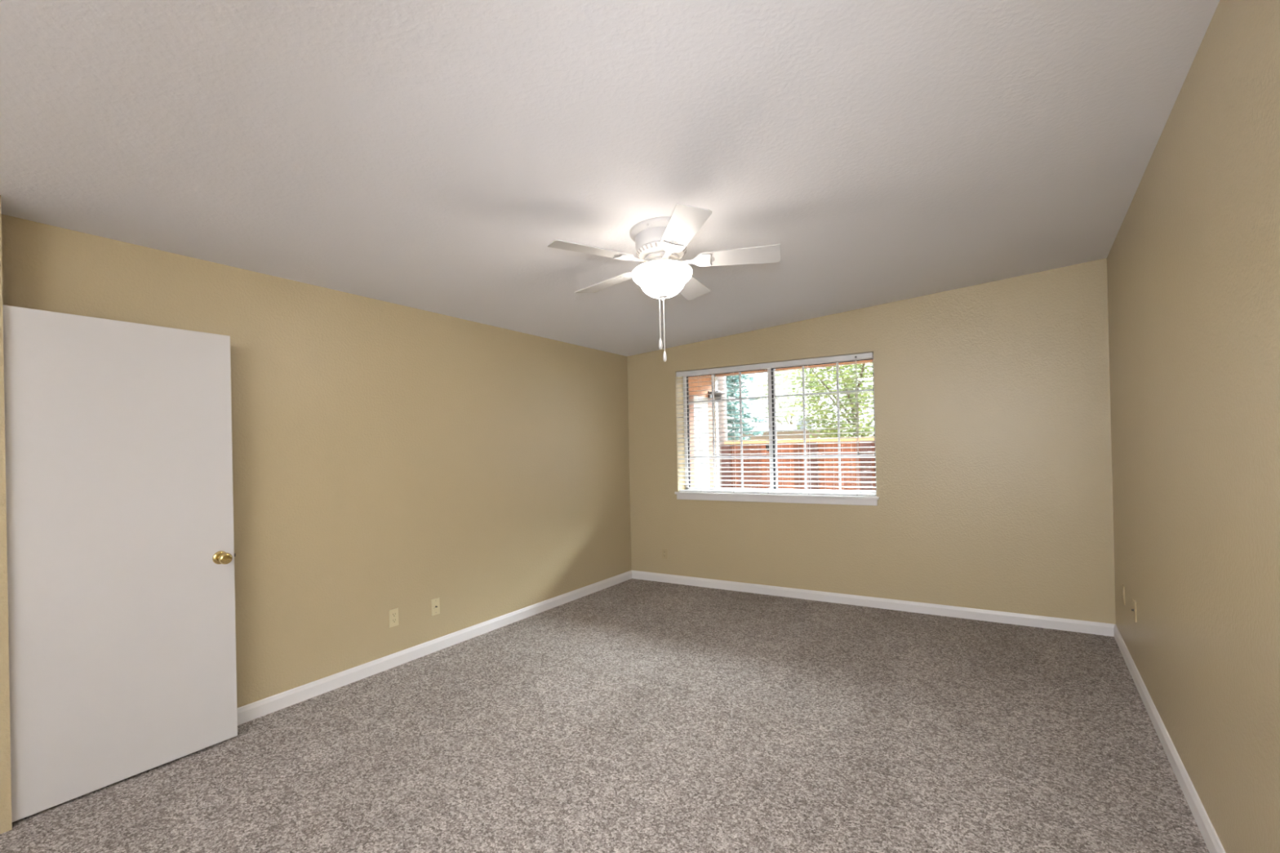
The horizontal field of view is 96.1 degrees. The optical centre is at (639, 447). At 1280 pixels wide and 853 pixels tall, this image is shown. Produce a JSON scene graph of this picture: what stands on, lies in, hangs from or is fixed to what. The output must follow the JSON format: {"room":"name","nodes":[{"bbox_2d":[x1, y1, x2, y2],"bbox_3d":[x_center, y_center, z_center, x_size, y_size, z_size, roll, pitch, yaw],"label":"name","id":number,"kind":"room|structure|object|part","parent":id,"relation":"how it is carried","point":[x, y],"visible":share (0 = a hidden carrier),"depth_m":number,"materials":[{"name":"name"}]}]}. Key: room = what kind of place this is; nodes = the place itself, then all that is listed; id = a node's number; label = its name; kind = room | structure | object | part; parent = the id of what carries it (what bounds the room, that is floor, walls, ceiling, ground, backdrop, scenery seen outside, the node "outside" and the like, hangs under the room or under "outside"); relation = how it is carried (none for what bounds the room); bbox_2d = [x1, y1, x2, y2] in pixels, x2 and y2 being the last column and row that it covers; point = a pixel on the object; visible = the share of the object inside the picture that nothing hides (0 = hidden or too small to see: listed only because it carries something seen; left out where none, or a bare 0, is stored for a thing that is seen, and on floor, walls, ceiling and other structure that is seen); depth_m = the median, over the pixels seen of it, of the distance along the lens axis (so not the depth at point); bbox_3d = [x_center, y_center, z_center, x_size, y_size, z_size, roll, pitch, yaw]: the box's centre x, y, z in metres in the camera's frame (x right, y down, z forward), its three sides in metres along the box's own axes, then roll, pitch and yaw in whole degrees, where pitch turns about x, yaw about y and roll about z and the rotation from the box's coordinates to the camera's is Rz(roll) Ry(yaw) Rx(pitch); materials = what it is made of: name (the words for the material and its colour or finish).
{"room":"empty bedroom","nodes":[
{"label":"empty bedroom","id":0,"kind":"room"},
{"bbox_2d":[0,195,12,834],"bbox_3d":[-3.224,0.264,1.317,0.350,2.454,2.355,-1,0,32],"label":"wall","id":1,"kind":"structure","parent":0,"point":[5,735],"depth_m":2.21,"materials":[{"name":"beige paint"}]},
{"bbox_2d":[2,304,237,822],"bbox_3d":[-2.272,0.451,2.578,0.168,2.020,0.807,-1,0,32],"label":"door","id":2,"kind":"structure","parent":1,"relation":"in","point":[119,497],"depth_m":2.51,"materials":[{"name":"paint"}]},
{"bbox_3d":[-2.049,0.548,2.831,0.063,0.057,0.057,-1,0,32],"label":"knob","id":3,"kind":"part","parent":2,"relation":"part of","materials":[{"name":"gold metal"}]},
{"bbox_2d":[0,213,631,708],"bbox_3d":[-1.458,0.243,4.324,0.150,2.440,4.815,-1,0,32],"label":"wall","id":4,"kind":"structure","parent":0,"point":[387,456],"depth_m":3.73,"materials":[{"name":"beige paint"}]},
{"bbox_2d":[388,608,398,627],"bbox_3d":[-1.645,1.141,3.843,0.008,0.116,0.070,-1,0,32],"label":"power outlet","id":5,"kind":"object","parent":4,"relation":"attached to","point":[393,613],"visible":1,"depth_m":3.84,"materials":[{"name":"beige plastic"}]},
{"bbox_2d":[236,570,631,725],"bbox_3d":[-1.337,1.417,4.319,0.013,0.087,4.715,-1,0,32],"label":"baseboard","id":6,"kind":"structure","parent":4,"relation":"attached to","point":[252,711],"depth_m":3.88,"materials":[{"name":"white wood"}]},
{"bbox_2d":[431,597,439,616],"bbox_3d":[-1.462,1.146,4.125,0.018,0.116,0.070,-1,0,32],"label":"outlet","id":7,"kind":"object","parent":4,"relation":"attached to","point":[435,603],"visible":1,"depth_m":4.12,"materials":[{"name":"beige plastic"}]},
{"bbox_2d":[0,578,1209,852],"bbox_3d":[-0.247,1.490,2.171,4.738,0.120,7.240,-1,0,32],"label":"floor","id":8,"kind":"structure","parent":0,"point":[632,715],"depth_m":2.69,"materials":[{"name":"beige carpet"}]},
{"bbox_2d":[0,0,1219,356],"bbox_3d":[-0.246,-1.310,2.278,4.438,0.620,7.470,-1,0,32],"label":"ceiling","id":9,"kind":"structure","parent":0,"point":[427,155],"depth_m":2.15,"materials":[{"name":"paint"}]},
{"bbox_2d":[547,203,780,361],"bbox_3d":[0.131,-0.805,3.070,1.205,0.713,1.156,-1,0,24],"label":"ceiling fan","id":10,"kind":"object","parent":9,"relation":"hanging from","point":[660,242],"visible":1,"depth_m":2.93,"materials":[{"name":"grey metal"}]},
{"bbox_3d":[-0.232,-0.972,2.827,0.434,0.031,0.157,-1,0,-27],"label":"blade","id":11,"kind":"part","parent":10,"relation":"part of","materials":[{"name":"grey wood"}]},
{"bbox_3d":[-0.178,-0.941,3.313,0.445,0.037,0.205,-4,-4,32],"label":"blade","id":12,"kind":"part","parent":10,"relation":"part of","materials":[{"name":"grey wood"}]},
{"bbox_3d":[0.105,-0.678,3.019,0.006,0.242,0.005,-1,0,-28],"label":"pull chain","id":13,"kind":"part","parent":10,"relation":"part of","materials":[{"name":"grey metal"}]},
{"bbox_3d":[0.118,-0.860,3.023,0.317,0.138,0.317,-4,-4,32],"label":"lamp shade","id":14,"kind":"part","parent":10,"relation":"part of","materials":[{"name":"white glass"}]},
{"bbox_3d":[0.127,-0.632,3.017,0.006,0.279,0.005,-1,0,-28],"label":"pull chain","id":15,"kind":"part","parent":10,"relation":"part of","materials":[{"name":"grey metal"}]},
{"bbox_3d":[0.200,-1.002,2.639,0.156,0.057,0.434,-1,0,-9],"label":"blade","id":16,"kind":"part","parent":10,"relation":"part of","materials":[{"name":"grey wood"}]},
{"bbox_3d":[0.273,-0.953,3.396,0.187,0.037,0.429,-4,-4,32],"label":"blade","id":17,"kind":"part","parent":10,"relation":"part of","materials":[{"name":"grey"}]},
{"bbox_3d":[0.514,-0.991,2.992,0.435,0.050,0.154,-1,0,9],"label":"blade","id":18,"kind":"part","parent":10,"relation":"part of","materials":[{"name":"grey wood"}]},
{"bbox_2d":[688,375,711,397],"bbox_3d":[0.317,0.226,7.411,0.580,2.780,1.798,-1,0,32],"label":"wall","id":19,"kind":"structure","parent":0,"point":[708,378],"depth_m":7.68,"materials":[{"name":"brown wood"}]},
{"bbox_2d":[688,395,695,487],"bbox_3d":[0.671,0.468,7.403,0.020,2.280,0.160,-1,0,32],"label":"trim","id":20,"kind":"structure","parent":19,"relation":"attached to","point":[691,406],"depth_m":7.41,"materials":[{"name":"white wood"}]},
{"bbox_2d":[693,395,710,487],"bbox_3d":[0.828,0.416,7.658,0.014,2.180,0.440,-1,0,32],"label":"door","id":21,"kind":"structure","parent":19,"relation":"in","point":[704,405],"depth_m":7.65,"materials":[{"name":"grey"}]},
{"bbox_2d":[707,397,713,487],"bbox_3d":[0.984,0.463,7.903,0.020,2.280,0.140,-1,0,32],"label":"trim","id":22,"kind":"structure","parent":19,"relation":"attached to","point":[710,426],"depth_m":7.88,"materials":[{"name":"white wood"}]},
{"bbox_2d":[713,376,719,487],"bbox_3d":[1.031,0.308,8.073,0.145,2.590,0.080,-1,0,32],"label":"trim","id":23,"kind":"structure","parent":19,"relation":"attached to","point":[715,387],"depth_m":8.02,"materials":[{"name":"grey"}]},
{"bbox_2d":[707,390,725,404],"bbox_3d":[1.056,-0.679,7.858,0.235,0.200,0.210,-1,0,32],"label":"wall lantern","id":24,"kind":"object","parent":19,"relation":"attached to","point":[719,395],"visible":0.67,"depth_m":7.82,"materials":[{"name":"black metal"}]},
{"bbox_3d":[1.066,-0.697,7.852,0.210,0.165,0.210,-1,0,32],"label":"lamp shade","id":25,"kind":"part","parent":24,"relation":"part of","materials":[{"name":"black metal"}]},
{"bbox_2d":[626,257,1115,624],"bbox_3d":[1.700,0.034,5.333,4.438,2.729,0.250,-1,0,32],"label":"wall","id":26,"kind":"structure","parent":0,"point":[993,448],"depth_m":4.68,"materials":[{"name":"beige paint"}]},
{"bbox_2d":[662,548,667,559],"bbox_3d":[0.262,1.131,6.092,0.070,0.110,0.008,-1,0,32],"label":"power outlet","id":27,"kind":"object","parent":26,"relation":"attached to","point":[664,551],"visible":1,"depth_m":6.09,"materials":[{"name":"beige plastic"}]},
{"bbox_2d":[674,358,879,506],"bbox_3d":[1.260,-0.142,5.574,1.992,1.335,0.264,-1,0,32],"label":"window","id":28,"kind":"structure","parent":26,"relation":"in","point":[748,497],"depth_m":5.64,"materials":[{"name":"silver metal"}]},
{"bbox_2d":[675,352,876,496],"bbox_3d":[1.220,-0.178,5.512,1.934,1.250,0.075,-1,0,32],"label":"window blind","id":29,"kind":"object","parent":28,"relation":"attached to","point":[867,355],"visible":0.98,"depth_m":5.42,"materials":[{"name":"white plastic"}]},
{"bbox_3d":[0.628,-0.147,5.896,0.015,1.197,0.054,-1,0,32],"label":"ladder cord","id":30,"kind":"part","parent":29,"relation":"part of","materials":[{"name":"white fabric"}]},
{"bbox_3d":[0.933,-0.154,5.705,0.015,1.197,0.054,-1,0,32],"label":"ladder cord","id":31,"kind":"part","parent":29,"relation":"part of","materials":[{"name":"white fabric"}]},
{"bbox_3d":[1.232,-0.161,5.517,0.015,1.197,0.054,-1,0,32],"label":"ladder cord","id":32,"kind":"part","parent":29,"relation":"part of","materials":[{"name":"white fabric"}]},
{"bbox_3d":[1.239,0.438,5.519,1.934,0.017,0.050,-1,0,32],"label":"rail","id":33,"kind":"part","parent":29,"relation":"part of","materials":[{"name":"white plastic"}]},
{"bbox_3d":[1.560,-0.169,5.312,0.015,1.197,0.054,-1,0,32],"label":"ladder cord","id":34,"kind":"part","parent":29,"relation":"part of","materials":[{"name":"white fabric"}]},
{"bbox_3d":[1.920,-0.177,5.086,0.015,1.197,0.054,-1,0,32],"label":"ladder cord","id":35,"kind":"part","parent":29,"relation":"part of","materials":[{"name":"white fabric"}]},
{"bbox_3d":[1.907,-0.377,5.050,0.010,0.823,0.003,-1,0,32],"label":"pull cord","id":36,"kind":"part","parent":29,"relation":"part of","materials":[{"name":"white fabric"}]},
{"bbox_3d":[1.258,0.460,5.547,1.992,0.025,0.204,-1,0,32],"label":"sill","id":37,"kind":"part","parent":28,"relation":"part of","materials":[{"name":"white"}]},
{"bbox_2d":[631,570,1115,636],"bbox_3d":[1.658,1.356,5.217,4.138,0.087,0.013,-1,0,32],"label":"baseboard","id":38,"kind":"structure","parent":26,"relation":"attached to","point":[1038,621],"depth_m":4.88,"materials":[{"name":"white wood"}]},
{"bbox_2d":[1106,0,1279,852],"bbox_3d":[1.473,0.025,1.156,0.150,2.729,7.079,-1,0,34],"label":"wall","id":39,"kind":"structure","parent":0,"point":[1193,257],"depth_m":1.87,"materials":[{"name":"beige paint"}]},
{"bbox_2d":[1122,584,1124,604],"bbox_3d":[3.126,0.954,3.716,0.008,0.116,0.070,-1,0,34],"label":"power outlet","id":40,"kind":"object","parent":39,"relation":"attached to","point":[1123,586],"visible":1,"depth_m":3.69,"materials":[{"name":"beige plastic"}]},
{"bbox_2d":[1131,599,1136,622],"bbox_3d":[2.863,0.947,3.335,0.018,0.116,0.070,-1,0,34],"label":"outlet","id":41,"kind":"object","parent":39,"relation":"attached to","point":[1134,610],"visible":1,"depth_m":3.32,"materials":[{"name":"beige plastic"}]},
{"bbox_3d":[2.868,0.947,3.332,0.006,0.116,0.070,-1,0,34],"label":"plate","id":42,"kind":"part","parent":41,"relation":"part of","materials":[{"name":"beige plastic"}]},
{"bbox_2d":[1113,624,1226,852],"bbox_3d":[1.432,1.347,1.195,0.013,0.087,7.074,-1,0,34],"label":"baseboard","id":43,"kind":"structure","parent":39,"relation":"attached to","point":[1207,831],"depth_m":2.42,"materials":[{"name":"white wood"}]},
{"label":"outside","id":44,"kind":"structure","parent":0,"visible":0},
{"bbox_3d":[10.685,1.550,23.514,50.000,0.200,39.680,-1,0,32],"label":"ground","id":45,"kind":"structure","parent":44,"visible":0},
{"bbox_2d":[717,376,727,487],"bbox_3d":[1.527,-1.399,10.742,0.170,6.000,0.166,-1,0,32],"label":"post","id":46,"kind":"object","parent":45,"relation":"on","point":[719,381],"visible":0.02,"depth_m":10.68,"materials":[{"name":"white"}]},
{"bbox_2d":[713,373,767,479],"bbox_3d":[2.065,-2.123,14.193,2.055,7.448,2.156,-1,0,39],"label":"spruce tree","id":47,"kind":"object","parent":45,"relation":"on","point":[728,381],"visible":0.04,"depth_m":13.77,"materials":[{"name":"green plant"}]},
{"bbox_3d":[2.026,-2.928,14.211,2.094,5.835,2.143,-1,0,32],"label":"crown","id":48,"kind":"part","parent":47,"relation":"part of","materials":[{"name":"green plant"}]},
{"bbox_2d":[715,360,872,377],"bbox_3d":[4.046,0.078,5.344,8.900,2.900,2.200,-1,0,32],"label":"patio cover","id":49,"kind":"object","parent":45,"relation":"on","point":[865,361],"visible":0.02,"depth_m":7.48,"materials":[{"name":"brown wood"}]},
{"bbox_2d":[751,369,836,432],"bbox_3d":[6.011,-0.913,22.740,3.532,4.927,3.501,-1,0,32],"label":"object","id":50,"kind":"object","parent":45,"relation":"on","point":[778,414],"visible":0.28,"depth_m":22.56,"materials":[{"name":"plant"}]},
{"bbox_2d":[720,436,875,490],"bbox_3d":[4.798,0.665,8.142,7.820,1.715,0.150,-1,0,32],"label":"fence","id":51,"kind":"object","parent":45,"relation":"on","point":[867,439],"visible":0.16,"depth_m":9.32,"materials":[{"name":"brown wood"}]},
{"bbox_3d":[1.535,0.774,10.145,0.160,1.650,0.080,-1,0,32],"label":"fence post","id":52,"kind":"part","parent":51,"relation":"part of","materials":[{"name":"wood"}]},
{"bbox_3d":[4.808,-0.161,8.133,7.760,0.065,0.140,-1,0,32],"label":"cap rail","id":53,"kind":"part","parent":51,"relation":"part of","materials":[{"name":"brown wood"}]},
{"bbox_3d":[2.823,0.744,9.338,0.160,1.650,0.080,-1,0,32],"label":"fence post","id":54,"kind":"part","parent":51,"relation":"part of","materials":[{"name":"wood"}]},
{"bbox_3d":[3.517,0.727,8.903,0.160,1.650,0.080,-1,0,32],"label":"fence post","id":55,"kind":"part","parent":51,"relation":"part of","materials":[{"name":"wood"}]},
{"bbox_2d":[727,417,874,478],"bbox_3d":[5.612,0.372,17.346,14.600,2.330,5.500,-1,0,32],"label":"neighbor house","id":56,"kind":"structure","parent":45,"relation":"on","point":[778,428],"depth_m":15.28,"materials":[{"name":"grey"}]},
{"bbox_2d":[785,362,874,489],"bbox_3d":[4.649,-0.883,12.567,3.025,4.855,3.228,-1,0,32],"label":"leafy tree","id":57,"kind":"object","parent":45,"relation":"on","point":[869,379],"visible":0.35,"depth_m":12.26,"materials":[{"name":"green plant"}]}
]}

